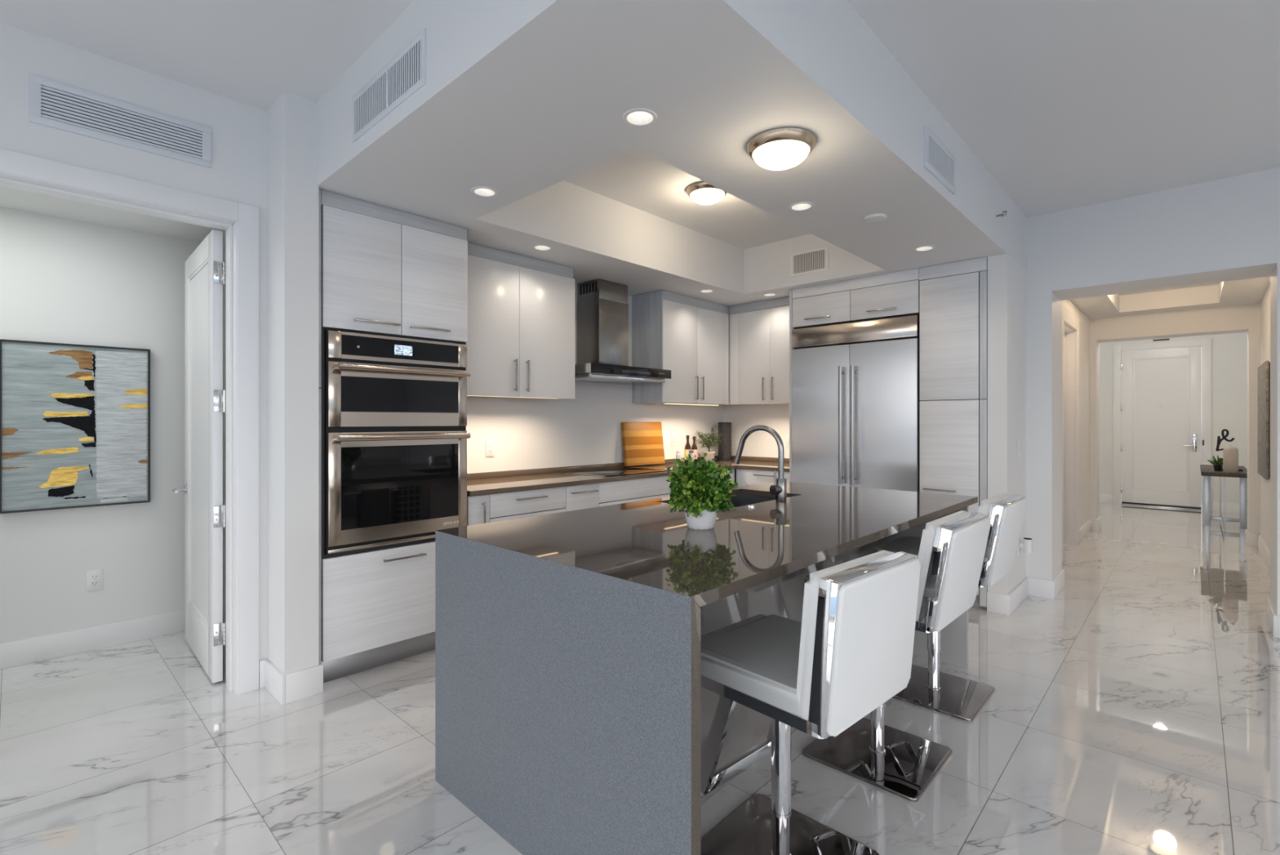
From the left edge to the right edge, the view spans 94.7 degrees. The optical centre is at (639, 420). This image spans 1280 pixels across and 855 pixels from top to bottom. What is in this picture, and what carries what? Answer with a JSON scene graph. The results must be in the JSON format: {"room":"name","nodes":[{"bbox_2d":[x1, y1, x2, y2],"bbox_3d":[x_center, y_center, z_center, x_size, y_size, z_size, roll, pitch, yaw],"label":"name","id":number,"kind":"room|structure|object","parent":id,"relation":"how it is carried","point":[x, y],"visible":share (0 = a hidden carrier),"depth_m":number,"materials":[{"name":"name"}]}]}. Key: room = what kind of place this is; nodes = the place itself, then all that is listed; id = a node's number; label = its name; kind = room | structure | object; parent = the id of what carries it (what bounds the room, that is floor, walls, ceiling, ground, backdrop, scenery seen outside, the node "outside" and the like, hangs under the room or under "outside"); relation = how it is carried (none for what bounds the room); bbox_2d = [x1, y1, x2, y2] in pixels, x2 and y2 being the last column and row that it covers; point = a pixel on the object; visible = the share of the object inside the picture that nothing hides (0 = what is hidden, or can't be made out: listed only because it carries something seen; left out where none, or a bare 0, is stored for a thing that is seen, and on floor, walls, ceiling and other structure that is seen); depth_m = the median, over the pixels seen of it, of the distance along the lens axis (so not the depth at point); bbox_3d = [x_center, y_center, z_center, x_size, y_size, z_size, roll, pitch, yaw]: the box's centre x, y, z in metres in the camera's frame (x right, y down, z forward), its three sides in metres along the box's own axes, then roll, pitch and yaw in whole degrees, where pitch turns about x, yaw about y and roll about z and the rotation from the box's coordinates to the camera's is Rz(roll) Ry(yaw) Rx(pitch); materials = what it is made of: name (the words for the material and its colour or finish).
{"room":"kitchen","nodes":[
{"label":"kitchen","id":0,"kind":"room"},
{"bbox_2d":[0,206,226,643],"bbox_3d":[-3.159,0.090,2.696,1.205,2.460,3.000,0,0,43],"label":"wall","id":1,"kind":"structure","parent":0,"point":[64,281],"depth_m":3.43,"materials":[{"name":"paint"}]},
{"bbox_2d":[0,338,150,513],"bbox_3d":[-3.185,0.029,3.349,0.039,0.923,0.620,0,0,43],"label":"abstract painting","id":2,"kind":"object","parent":1,"relation":"attached to","point":[75,419],"visible":1,"depth_m":3.32,"materials":[{"name":"multicoloured"}]},
{"bbox_2d":[85,568,102,591],"bbox_3d":[-3.153,0.920,3.407,0.009,0.118,0.072,0,0,43],"label":"wall outlet","id":3,"kind":"object","parent":1,"relation":"attached to","point":[94,578],"visible":1,"depth_m":3.40,"materials":[{"name":"plastic"}]},
{"bbox_2d":[0,601,226,669],"bbox_3d":[-3.507,1.252,3.024,0.017,0.135,2.800,0,0,43],"label":"baseboard","id":4,"kind":"structure","parent":1,"relation":"attached to","point":[30,650],"depth_m":3.38,"materials":[{"name":"paint"}]},
{"bbox_2d":[0,22,266,660],"bbox_3d":[-3.661,-0.113,1.157,0.170,2.865,5.070,0,0,43],"label":"wall","id":5,"kind":"structure","parent":0,"point":[237,171],"depth_m":2.62,"materials":[{"name":"paint"}]},
{"bbox_2d":[28,73,211,168],"bbox_3d":[-2.222,-1.284,2.556,0.010,0.189,0.594,0,0,43],"label":"air vent","id":6,"kind":"object","parent":5,"relation":"in","point":[66,110],"visible":1,"depth_m":2.53,"materials":[{"name":"metal"}]},
{"bbox_2d":[0,148,258,694],"bbox_3d":[-2.315,0.135,2.584,0.207,2.370,1.064,0,0,43],"label":"door frame","id":7,"kind":"structure","parent":5,"relation":"attached to","point":[18,171],"depth_m":2.85,"materials":[{"name":"paint"}]},
{"bbox_2d":[172,229,226,682],"bbox_3d":[-2.414,0.176,3.249,0.870,2.263,0.180,0,0,45],"label":"door","id":8,"kind":"structure","parent":5,"relation":"in","point":[205,273],"depth_m":3.16,"materials":[{"name":"paint"}]},
{"bbox_2d":[266,90,319,674],"bbox_3d":[-1.885,-0.113,3.068,0.750,2.865,0.148,0,0,43],"label":"wall","id":9,"kind":"structure","parent":0,"point":[292,189],"depth_m":2.81,"materials":[{"name":"paint"}]},
{"bbox_2d":[258,657,323,705],"bbox_3d":[-1.714,1.252,2.891,0.292,0.135,0.201,0,0,43],"label":"baseboard","id":10,"kind":"structure","parent":9,"relation":"attached to","point":[286,688],"depth_m":2.81,"materials":[{"name":"paint"}]},
{"bbox_2d":[0,0,1026,306],"bbox_3d":[-0.841,-1.343,3.251,3.820,0.405,6.985,0,0,43],"label":"ceiling","id":11,"kind":"structure","parent":0,"point":[518,100],"depth_m":2.50,"materials":[{"name":"paint"}]},
{"bbox_2d":[351,28,426,142],"bbox_3d":[-1.005,-1.302,2.327,0.656,0.196,0.006,0,0,43],"label":"ceiling vent","id":12,"kind":"object","parent":11,"relation":"in","point":[405,73],"visible":1,"depth_m":2.29,"materials":[{"name":"metal"}]},
{"bbox_2d":[471,186,497,196],"bbox_3d":[-0.773,-1.166,2.931,0.132,0.060,0.132,0,0,43],"label":"recessed light","id":13,"kind":"object","parent":11,"relation":"in","point":[482,191],"visible":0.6,"depth_m":2.96,"materials":[{"name":"white"}]},
{"bbox_2d":[532,244,552,250],"bbox_3d":[-0.641,-1.166,3.875,0.132,0.060,0.132,0,0,43],"label":"recessed light","id":14,"kind":"object","parent":11,"relation":"in","point":[540,246],"visible":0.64,"depth_m":3.91,"materials":[{"name":"white"}]},
{"bbox_2d":[622,107,657,126],"bbox_3d":[0.000,-1.166,2.214,0.132,0.060,0.132,0,0,43],"label":"recessed light","id":15,"kind":"object","parent":11,"relation":"in","point":[638,117],"visible":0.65,"depth_m":2.25,"materials":[{"name":"paint"}]},
{"bbox_2d":[699,288,714,293],"bbox_3d":[0.585,-1.166,5.166,0.132,0.060,0.132,0,0,43],"label":"recessed light","id":16,"kind":"object","parent":11,"relation":"in","point":[705,291],"visible":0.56,"depth_m":5.20,"materials":[{"name":"white"}]},
{"bbox_2d":[762,293,777,296],"bbox_3d":[1.171,-1.166,5.316,0.132,0.060,0.132,0,0,43],"label":"recessed light","id":17,"kind":"object","parent":11,"relation":"in","point":[765,294],"visible":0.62,"depth_m":5.34,"materials":[{"name":"white"}]},
{"bbox_2d":[746,127,816,170],"bbox_3d":[0.580,-1.094,2.427,0.278,0.092,0.278,0,0,43],"label":"dome light","id":18,"kind":"object","parent":11,"relation":"attached to","point":[779,148],"visible":1,"depth_m":2.35,"materials":[{"name":"white glass"}]},
{"bbox_2d":[788,201,813,211],"bbox_3d":[0.857,-1.166,3.131,0.132,0.060,0.132,0,0,43],"label":"recessed light","id":19,"kind":"object","parent":11,"relation":"in","point":[800,206],"visible":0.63,"depth_m":3.17,"materials":[{"name":"white"}]},
{"bbox_2d":[790,245,828,277],"bbox_3d":[1.397,-1.315,4.873,0.340,0.200,0.006,0,0,43],"label":"ceiling vent","id":20,"kind":"object","parent":11,"relation":"in","point":[815,260],"visible":1,"depth_m":4.87,"materials":[{"name":"plastic"}]},
{"bbox_2d":[863,213,887,222],"bbox_3d":[1.318,-1.132,3.301,0.120,0.016,0.120,0,0,43],"label":"smoke detector","id":21,"kind":"object","parent":11,"relation":"attached to","point":[873,218],"visible":1,"depth_m":3.27,"materials":[{"name":"plastic"}]},
{"bbox_2d":[913,244,935,251],"bbox_3d":[1.877,-1.166,3.891,0.132,0.060,0.132,0,0,43],"label":"recessed light","id":22,"kind":"object","parent":11,"relation":"in","point":[927,247],"visible":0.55,"depth_m":3.92,"materials":[{"name":"white"}]},
{"bbox_2d":[924,124,955,195],"bbox_3d":[1.508,-1.296,2.954,0.010,0.196,0.475,0,0,43],"label":"ceiling vent","id":23,"kind":"object","parent":11,"relation":"in","point":[939,161],"visible":1,"depth_m":2.93,"materials":[{"name":"metal"}]},
{"bbox_2d":[994,210,1007,219],"bbox_3d":[2.307,-1.315,3.766,0.062,0.050,0.050,0,0,43],"label":"sprinkler","id":24,"kind":"object","parent":11,"relation":"attached to","point":[996,215],"visible":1,"depth_m":3.77,"materials":[{"name":"metal"}]},
{"bbox_2d":[466,283,722,473],"bbox_3d":[-0.604,0.090,4.894,0.115,2.460,4.267,0,0,43],"label":"wall","id":25,"kind":"structure","parent":0,"point":[527,433],"depth_m":4.87,"materials":[{"name":"paint"}]},
{"bbox_2d":[485,440,494,457],"bbox_3d":[-1.090,0.202,4.287,0.009,0.118,0.072,0,0,43],"label":"wall outlet","id":26,"kind":"object","parent":25,"relation":"attached to","point":[490,445],"visible":1,"depth_m":4.28,"materials":[{"name":"plastic"}]},
{"bbox_2d":[466,242,574,399],"bbox_3d":[-0.957,-0.649,4.125,0.418,0.975,1.014,0,0,43],"label":"upper cabinet","id":27,"kind":"object","parent":25,"relation":"attached to","point":[521,342],"visible":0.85,"depth_m":4.02,"materials":[{"name":"grey laminate"}]},
{"bbox_2d":[574,278,671,384],"bbox_3d":[-0.226,-0.732,4.839,0.505,0.811,0.900,0,0,43],"label":"range hood","id":28,"kind":"object","parent":25,"relation":"attached to","point":[602,305],"visible":0.98,"depth_m":4.79,"materials":[{"name":"metal"}]},
{"bbox_2d":[574,373,665,384],"bbox_3d":[-0.238,-0.342,4.849,0.450,0.032,0.840,0,0,43],"label":"range hood","id":29,"kind":"object","parent":28,"relation":"on","point":[584,377],"depth_m":4.71,"materials":[{"name":"metal"}]},
{"bbox_2d":[631,289,751,405],"bbox_3d":[0.561,-0.649,5.740,0.418,0.975,1.428,0,0,43],"label":"upper cabinet","id":30,"kind":"object","parent":25,"relation":"attached to","point":[687,336],"visible":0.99,"depth_m":5.33,"materials":[{"name":"laminate"}]},
{"bbox_2d":[663,402,719,405],"bbox_3d":[0.492,-0.157,5.508,0.030,0.012,0.800,0,0,43],"label":"light","id":31,"kind":"object","parent":30,"relation":"attached to","point":[664,402],"visible":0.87,"depth_m":5.47,"materials":[{"name":"plastic"}]},
{"bbox_2d":[0,502,1279,854],"bbox_3d":[2.943,1.350,3.203,10.300,0.060,17.300,0,0,43],"label":"floor","id":32,"kind":"structure","parent":0,"point":[1133,709],"depth_m":2.39,"materials":[{"name":"stone"}]},
{"bbox_2d":[319,189,467,682],"bbox_3d":[-1.504,0.091,3.376,0.644,2.458,0.818,0,0,43],"label":"tall cabinet","id":33,"kind":"object","parent":32,"relation":"on","point":[384,270],"visible":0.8,"depth_m":3.11,"materials":[{"name":"grey laminate"}]},
{"bbox_2d":[324,328,470,554],"bbox_3d":[-1.434,0.103,3.328,0.591,1.114,0.764,0,0,43],"label":"wall oven","id":34,"kind":"object","parent":33,"relation":"in","point":[396,436],"visible":0.93,"depth_m":3.12,"materials":[{"name":"silver metal"}]},
{"bbox_2d":[466,494,489,525],"bbox_3d":[-1.174,0.883,3.732,0.640,0.873,0.146,0,0,43],"label":"base cabinet","id":35,"kind":"object","parent":32,"relation":"on","point":[477,506],"visible":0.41,"depth_m":3.53,"materials":[{"name":"laminate"}]},
{"bbox_2d":[488,486,566,522],"bbox_3d":[-0.917,0.883,4.005,0.640,0.873,0.600,0,0,43],"label":"base cabinet","id":36,"kind":"object","parent":32,"relation":"on","point":[522,504],"visible":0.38,"depth_m":3.79,"materials":[{"name":"laminate"}]},
{"bbox_2d":[564,483,599,511],"bbox_3d":[-0.608,0.883,4.334,0.640,0.873,0.301,0,0,43],"label":"base cabinet","id":37,"kind":"object","parent":32,"relation":"on","point":[584,495],"visible":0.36,"depth_m":4.13,"materials":[{"name":"laminate"}]},
{"bbox_2d":[598,475,676,506],"bbox_3d":[-0.193,0.883,4.775,0.640,0.873,0.905,0,0,43],"label":"base cabinet","id":38,"kind":"object","parent":32,"relation":"on","point":[615,492],"visible":0.12,"depth_m":4.51,"materials":[{"name":"laminate"}]},
{"bbox_2d":[720,468,734,484],"bbox_3d":[0.384,0.883,5.413,0.607,0.873,0.810,0,0,43],"label":"base cabinet","id":39,"kind":"object","parent":32,"relation":"on","point":[732,475],"visible":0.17,"depth_m":5.48,"materials":[{"name":"laminate"}]},
{"bbox_2d":[466,459,789,496],"bbox_3d":[0.147,0.428,4.750,1.170,0.030,3.439,0,0,43],"label":"countertop","id":40,"kind":"structure","parent":39,"relation":"on","point":[478,486],"depth_m":4.26,"materials":[{"name":"stone"}]},
{"bbox_2d":[560,466,672,476],"bbox_3d":[-0.178,0.410,4.796,0.504,0.006,0.780,0,0,43],"label":"induction cooktop","id":41,"kind":"object","parent":40,"relation":"in","point":[609,472],"visible":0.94,"depth_m":4.74,"materials":[{"name":"black glass"}]},
{"bbox_2d":[466,455,789,479],"bbox_3d":[0.147,0.392,4.751,1.170,0.042,3.440,0,0,43],"label":"upstand","id":42,"kind":"structure","parent":40,"relation":"on","point":[575,468],"depth_m":4.80,"materials":[{"name":"stone"}]},
{"bbox_2d":[621,422,665,466],"bbox_3d":[0.033,0.207,5.425,0.083,0.396,0.512,0,0,43],"label":"cutting board","id":43,"kind":"object","parent":40,"relation":"on","point":[642,442],"visible":1,"depth_m":5.39,"materials":[{"name":"brown wood"}]},
{"bbox_2d":[675,450,681,461],"bbox_3d":[0.371,0.351,5.650,0.052,0.125,0.052,0,0,43],"label":"spice jar","id":44,"kind":"object","parent":40,"relation":"on","point":[678,455],"visible":0.74,"depth_m":5.63,"materials":[{"name":"glass"}]},
{"bbox_2d":[684,435,691,463],"bbox_3d":[0.459,0.276,5.663,0.063,0.275,0.063,0,0,43],"label":"oil bottle","id":45,"kind":"object","parent":40,"relation":"on","point":[687,446],"visible":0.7,"depth_m":5.64,"materials":[{"name":"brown glass"}]},
{"bbox_2d":[688,449,693,462],"bbox_3d":[0.486,0.346,5.582,0.052,0.135,0.052,0,0,43],"label":"spice jar","id":46,"kind":"object","parent":40,"relation":"on","point":[691,451],"visible":0.59,"depth_m":5.56,"materials":[{"name":"glass"}]},
{"bbox_2d":[691,435,697,460],"bbox_3d":[0.530,0.282,5.761,0.063,0.262,0.063,0,0,43],"label":"oil bottle","id":47,"kind":"object","parent":40,"relation":"on","point":[694,446],"visible":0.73,"depth_m":5.74,"materials":[{"name":"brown glass"}]},
{"bbox_2d":[691,425,721,462],"bbox_3d":[0.672,0.227,5.941,0.318,0.374,0.324,0,0,15],"label":"potted tree","id":48,"kind":"object","parent":40,"relation":"on","point":[709,441],"visible":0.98,"depth_m":5.90,"materials":[{"name":"green plant"}]},
{"bbox_2d":[718,422,731,460],"bbox_3d":[0.892,0.213,6.203,0.140,0.400,0.140,0,0,43],"label":"vase","id":49,"kind":"object","parent":40,"relation":"on","point":[724,428],"visible":0.95,"depth_m":6.14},
{"bbox_2d":[735,468,789,486],"bbox_3d":[1.306,0.883,5.551,0.578,0.873,0.684,0,0,43],"label":"base cabinet","id":50,"kind":"object","parent":32,"relation":"on","point":[744,477],"visible":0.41,"depth_m":5.38,"materials":[{"name":"laminate"}]},
{"bbox_2d":[789,288,794,481],"bbox_3d":[1.533,0.091,5.351,0.023,2.458,0.663,0,0,43],"label":"cabinet end panel","id":51,"kind":"object","parent":32,"relation":"on","point":[791,327],"visible":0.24,"depth_m":5.11,"materials":[{"name":"laminate"}]},
{"bbox_2d":[700,550,920,854],"bbox_3d":[0.461,0.851,1.733,0.566,0.938,0.483,0,0,43],"label":"bar stool","id":52,"kind":"object","parent":32,"relation":"on","point":[850,652],"visible":0.95,"depth_m":1.62,"materials":[{"name":"white leather"}]},
{"bbox_2d":[700,613,801,716],"bbox_3d":[0.428,0.707,1.768,0.440,0.066,0.441,0,0,-42],"label":"seat cushion","id":53,"kind":"object","parent":52,"relation":"on","point":[754,660],"depth_m":1.68,"materials":[{"name":"leather"}]},
{"bbox_2d":[796,550,894,719],"bbox_3d":[0.575,0.570,1.607,0.438,0.376,0.072,0,0,-42],"label":"cushion","id":54,"kind":"object","parent":52,"relation":"on","point":[811,672],"depth_m":1.45,"materials":[{"name":"white leather"}]},
{"bbox_2d":[698,506,968,804],"bbox_3d":[0.504,0.877,2.682,1.181,0.886,2.402,0,0,43],"label":"kitchen island","id":55,"kind":"object","parent":32,"relation":"on","point":[781,596],"visible":0.09,"depth_m":2.33,"materials":[{"name":"grey stone"}]},
{"bbox_2d":[435,481,977,854],"bbox_3d":[0.522,0.856,2.648,1.192,0.928,2.450,0,0,43],"label":"island countertop","id":56,"kind":"structure","parent":55,"relation":"on","point":[567,643],"depth_m":1.75,"materials":[{"name":"stone"}]},
{"bbox_2d":[665,452,737,529],"bbox_3d":[0.227,0.260,2.219,0.268,0.284,0.264,0,0,-26],"label":"potted plant","id":57,"kind":"object","parent":56,"relation":"on","point":[700,491],"visible":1,"depth_m":2.17,"materials":[{"name":"green plant"}]},
{"bbox_2d":[725,493,775,508],"bbox_3d":[0.483,0.547,3.075,0.421,0.226,0.786,0,0,43],"label":"undermount sink","id":58,"kind":"object","parent":56,"relation":"in","point":[740,500],"visible":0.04,"depth_m":3.44,"materials":[{"name":"metal"}]},
{"bbox_2d":[733,424,786,502],"bbox_3d":[0.607,0.211,3.013,0.292,0.381,0.086,0,0,43],"label":"faucet","id":59,"kind":"object","parent":56,"relation":"on","point":[779,488],"visible":1,"depth_m":2.94,"materials":[{"name":"metal"}]},
{"bbox_2d":[791,313,919,491],"bbox_3d":[1.881,0.258,4.943,1.032,2.125,0.720,0,0,43],"label":"refrigerator","id":60,"kind":"object","parent":32,"relation":"on","point":[855,384],"visible":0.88,"depth_m":4.66,"materials":[{"name":"silver metal"}]},
{"bbox_2d":[791,267,919,328],"bbox_3d":[1.911,-0.973,4.975,1.040,0.330,0.694,0,0,43],"label":"upper cabinet","id":61,"kind":"object","parent":60,"relation":"on","point":[895,293],"visible":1,"depth_m":4.70,"materials":[{"name":"laminate"}]},
{"bbox_2d":[801,510,991,801],"bbox_3d":[0.992,0.836,2.294,0.572,0.969,0.453,0,0,43],"label":"bar stool","id":62,"kind":"object","parent":32,"relation":"on","point":[903,764],"visible":0.66,"depth_m":2.18,"materials":[{"name":"white leather"}]},
{"bbox_2d":[803,560,848,594],"bbox_3d":[0.947,0.655,2.338,0.441,0.066,0.440,0,0,44],"label":"seat cushion","id":63,"kind":"object","parent":62,"relation":"on","point":[806,579],"depth_m":2.35,"materials":[{"name":"leather"}]},
{"bbox_2d":[915,510,971,621],"bbox_3d":[1.114,0.528,2.175,0.100,0.354,0.438,0,0,44],"label":"cushion","id":64,"kind":"object","parent":62,"relation":"on","point":[929,606],"depth_m":2.01,"materials":[{"name":"white leather"}]},
{"bbox_2d":[874,493,1026,720],"bbox_3d":[1.490,0.835,2.843,0.572,0.971,0.444,0,0,43],"label":"bar stool","id":65,"kind":"object","parent":32,"relation":"on","point":[930,688],"visible":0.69,"depth_m":2.76,"materials":[{"name":"silver metal"}]},
{"bbox_2d":[874,536,921,556],"bbox_3d":[1.445,0.655,2.886,0.441,0.066,0.440,0,0,43],"label":"seat cushion","id":66,"kind":"object","parent":65,"relation":"on","point":[910,544],"depth_m":2.93,"materials":[{"name":"leather"}]},
{"bbox_2d":[977,493,1010,515],"bbox_3d":[1.616,0.527,2.725,0.104,0.355,0.438,0,0,43],"label":"cushion","id":67,"kind":"object","parent":65,"relation":"on","point":[987,506],"depth_m":2.56,"materials":[{"name":"white leather"}]},
{"bbox_2d":[919,256,986,608],"bbox_3d":[2.453,0.091,4.465,0.443,2.458,0.694,0,0,43],"label":"pantry cabinet","id":68,"kind":"object","parent":32,"relation":"on","point":[953,295],"visible":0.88,"depth_m":4.21,"materials":[{"name":"laminate"}]},
{"bbox_2d":[1200,464,1247,535],"bbox_3d":[7.289,0.959,7.360,0.417,0.722,1.590,0,0,43],"label":"console table","id":69,"kind":"object","parent":32,"relation":"on","point":[1206,470],"visible":0.83,"depth_m":7.22,"materials":[{"name":"silver wood"}]},
{"bbox_2d":[1207,454,1222,471],"bbox_3d":[6.897,0.501,7.034,0.166,0.194,0.204,0,0,25],"label":"succulent plant","id":70,"kind":"object","parent":69,"relation":"on","point":[1217,464],"visible":0.91,"depth_m":7.02,"materials":[{"name":"green plant"}]},
{"bbox_2d":[1215,428,1243,471],"bbox_3d":[7.072,0.348,7.077,0.232,0.500,0.080,0,0,43],"label":"ornament","id":71,"kind":"object","parent":69,"relation":"on","point":[1219,439],"visible":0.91,"depth_m":7.10,"materials":[{"name":"black metal"}]},
{"bbox_2d":[1222,445,1238,472],"bbox_3d":[6.884,0.441,6.869,0.126,0.314,0.126,0,0,43],"label":"pillar candle","id":72,"kind":"object","parent":69,"relation":"on","point":[1230,453],"visible":1,"depth_m":6.83,"materials":[{"name":"wax"}]},
{"bbox_2d":[0,0,1279,248],"bbox_3d":[0.780,-1.595,-0.047,9.000,0.100,9.600,0,0,43],"label":"ceiling","id":73,"kind":"structure","parent":0,"point":[1067,104],"depth_m":2.59,"materials":[{"name":"paint"}]},
{"bbox_2d":[686,181,726,204],"bbox_3d":[0.449,-1.499,3.929,0.278,0.092,0.278,0,0,43],"label":"dome light","id":74,"kind":"object","parent":73,"relation":"attached to","point":[703,193],"visible":0.9,"depth_m":3.86,"materials":[{"name":"white glass"}]},
{"bbox_2d":[722,167,1279,615],"bbox_3d":[4.235,-0.113,3.591,8.950,2.865,0.465,0,0,43],"label":"wall","id":75,"kind":"structure","parent":0,"point":[1224,229],"depth_m":4.14,"materials":[{"name":"paint"}]},
{"bbox_2d":[728,296,789,404],"bbox_3d":[1.298,-0.649,5.710,0.804,0.975,0.462,0,0,43],"label":"upper cabinet","id":76,"kind":"object","parent":75,"relation":"attached to","point":[759,331],"visible":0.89,"depth_m":5.60,"materials":[{"name":"grey laminate"}]},
{"bbox_2d":[786,435,789,446],"bbox_3d":[1.483,0.200,5.854,0.072,0.118,0.009,0,0,43],"label":"wall outlet","id":77,"kind":"object","parent":75,"relation":"attached to","point":[787,436],"visible":0.56,"depth_m":5.86,"materials":[{"name":"plastic"}]},
{"bbox_2d":[986,568,1279,638],"bbox_3d":[4.998,1.252,2.430,6.048,0.135,1.142,0,0,43],"label":"baseboard","id":78,"kind":"structure","parent":75,"relation":"attached to","point":[1000,603],"depth_m":4.14,"materials":[{"name":"paint"}]},
{"bbox_2d":[986,253,1089,595],"bbox_3d":[4.040,0.045,5.734,0.130,2.550,4.610,0,0,43],"label":"wall","id":79,"kind":"structure","parent":0,"point":[1006,280],"depth_m":4.13,"materials":[{"name":"paint"}]},
{"bbox_2d":[1017,538,1020,556],"bbox_3d":[2.751,0.920,4.277,0.009,0.118,0.072,0,0,43],"label":"wall outlet","id":80,"kind":"object","parent":79,"relation":"attached to","point":[1018,545],"visible":0.92,"depth_m":4.26,"materials":[{"name":"plastic"}]},
{"bbox_2d":[1019,537,1032,552],"bbox_3d":[2.783,0.895,4.247,0.074,0.100,0.054,0,0,43],"label":"plug","id":81,"kind":"object","parent":80,"relation":"attached to","point":[1027,544],"visible":1,"depth_m":4.22,"materials":[{"name":"plastic"}]},
{"bbox_2d":[1017,440,1021,457],"bbox_3d":[2.758,0.203,4.284,0.009,0.122,0.110,0,0,43],"label":"light switch","id":82,"kind":"object","parent":79,"relation":"attached to","point":[1019,442],"visible":1,"depth_m":4.27,"materials":[{"name":"plastic"}]},
{"bbox_2d":[1064,332,1065,543],"bbox_3d":[4.219,0.185,5.976,0.040,2.250,0.848,0,0,43],"label":"door","id":83,"kind":"structure","parent":79,"relation":"in","point":[1064,332],"depth_m":6.25,"materials":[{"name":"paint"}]},
{"bbox_2d":[1062,303,1079,562],"bbox_3d":[4.244,0.115,5.940,0.165,2.410,1.150,0,0,43],"label":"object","id":84,"kind":"structure","parent":79,"relation":"attached to","point":[1070,322],"depth_m":6.22,"materials":[{"name":"paint"}]},
{"bbox_2d":[1079,515,1270,570],"bbox_3d":[4.990,1.252,5.613,1.420,0.135,3.485,0,0,43],"label":"baseboard","id":85,"kind":"structure","parent":79,"relation":"attached to","point":[1251,539],"depth_m":6.21,"materials":[{"name":"paint"}]},
{"bbox_2d":[1118,282,1219,295],"bbox_3d":[4.981,-1.450,5.611,1.670,0.060,3.500,0,0,43],"label":"ceiling","id":86,"kind":"structure","parent":0,"point":[1212,283],"depth_m":6.33,"materials":[{"name":"paint"}]},
{"bbox_2d":[1070,275,1270,319],"bbox_3d":[4.981,-1.325,5.611,1.670,0.190,3.500,0,0,43],"label":"ceiling","id":87,"kind":"structure","parent":0,"point":[1250,291],"depth_m":6.30,"materials":[{"name":"paint"}]},
{"bbox_2d":[1099,332,1247,511],"bbox_3d":[7.203,-0.130,7.880,2.900,2.900,2.950,0,0,43],"label":"wall","id":88,"kind":"structure","parent":0,"point":[1228,351],"depth_m":8.56,"materials":[{"name":"paint"}]},
{"bbox_2d":[1152,338,1169,341],"bbox_3d":[7.960,-1.238,9.003,0.188,0.020,0.014,0,0,43],"label":"air vent","id":89,"kind":"object","parent":88,"relation":"in","point":[1158,339],"visible":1,"depth_m":9.00,"materials":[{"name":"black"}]},
{"bbox_2d":[1112,338,1211,511],"bbox_3d":[7.936,0.059,8.992,1.126,2.522,0.106,0,0,43],"label":"door","id":90,"kind":"structure","parent":88,"relation":"in","point":[1157,393],"depth_m":8.99,"materials":[{"name":"paint"}]},
{"bbox_2d":[1099,493,1239,513],"bbox_3d":[8.119,1.252,8.853,2.700,0.135,0.017,0,0,43],"label":"baseboard","id":91,"kind":"structure","parent":88,"relation":"attached to","point":[1229,507],"depth_m":8.57,"materials":[{"name":"paint"}]},
{"bbox_2d":[1089,302,1259,533],"bbox_3d":[6.074,0.045,6.766,1.420,2.550,0.320,0,0,43],"label":"wall","id":92,"kind":"structure","parent":0,"point":[1242,317],"depth_m":6.58,"materials":[{"name":"paint"}]},
{"bbox_2d":[1259,285,1270,551],"bbox_3d":[5.546,0.045,5.080,0.120,2.550,3.500,0,0,43],"label":"wall","id":93,"kind":"structure","parent":0,"point":[1264,304],"depth_m":5.72,"materials":[{"name":"paint"}]},
{"bbox_2d":[1257,360,1270,479],"bbox_3d":[6.020,-0.005,5.691,0.026,1.080,0.980,0,0,43],"label":"wall art","id":94,"kind":"object","parent":93,"relation":"attached to","point":[1264,370],"visible":1,"depth_m":5.49,"materials":[{"name":"black"}]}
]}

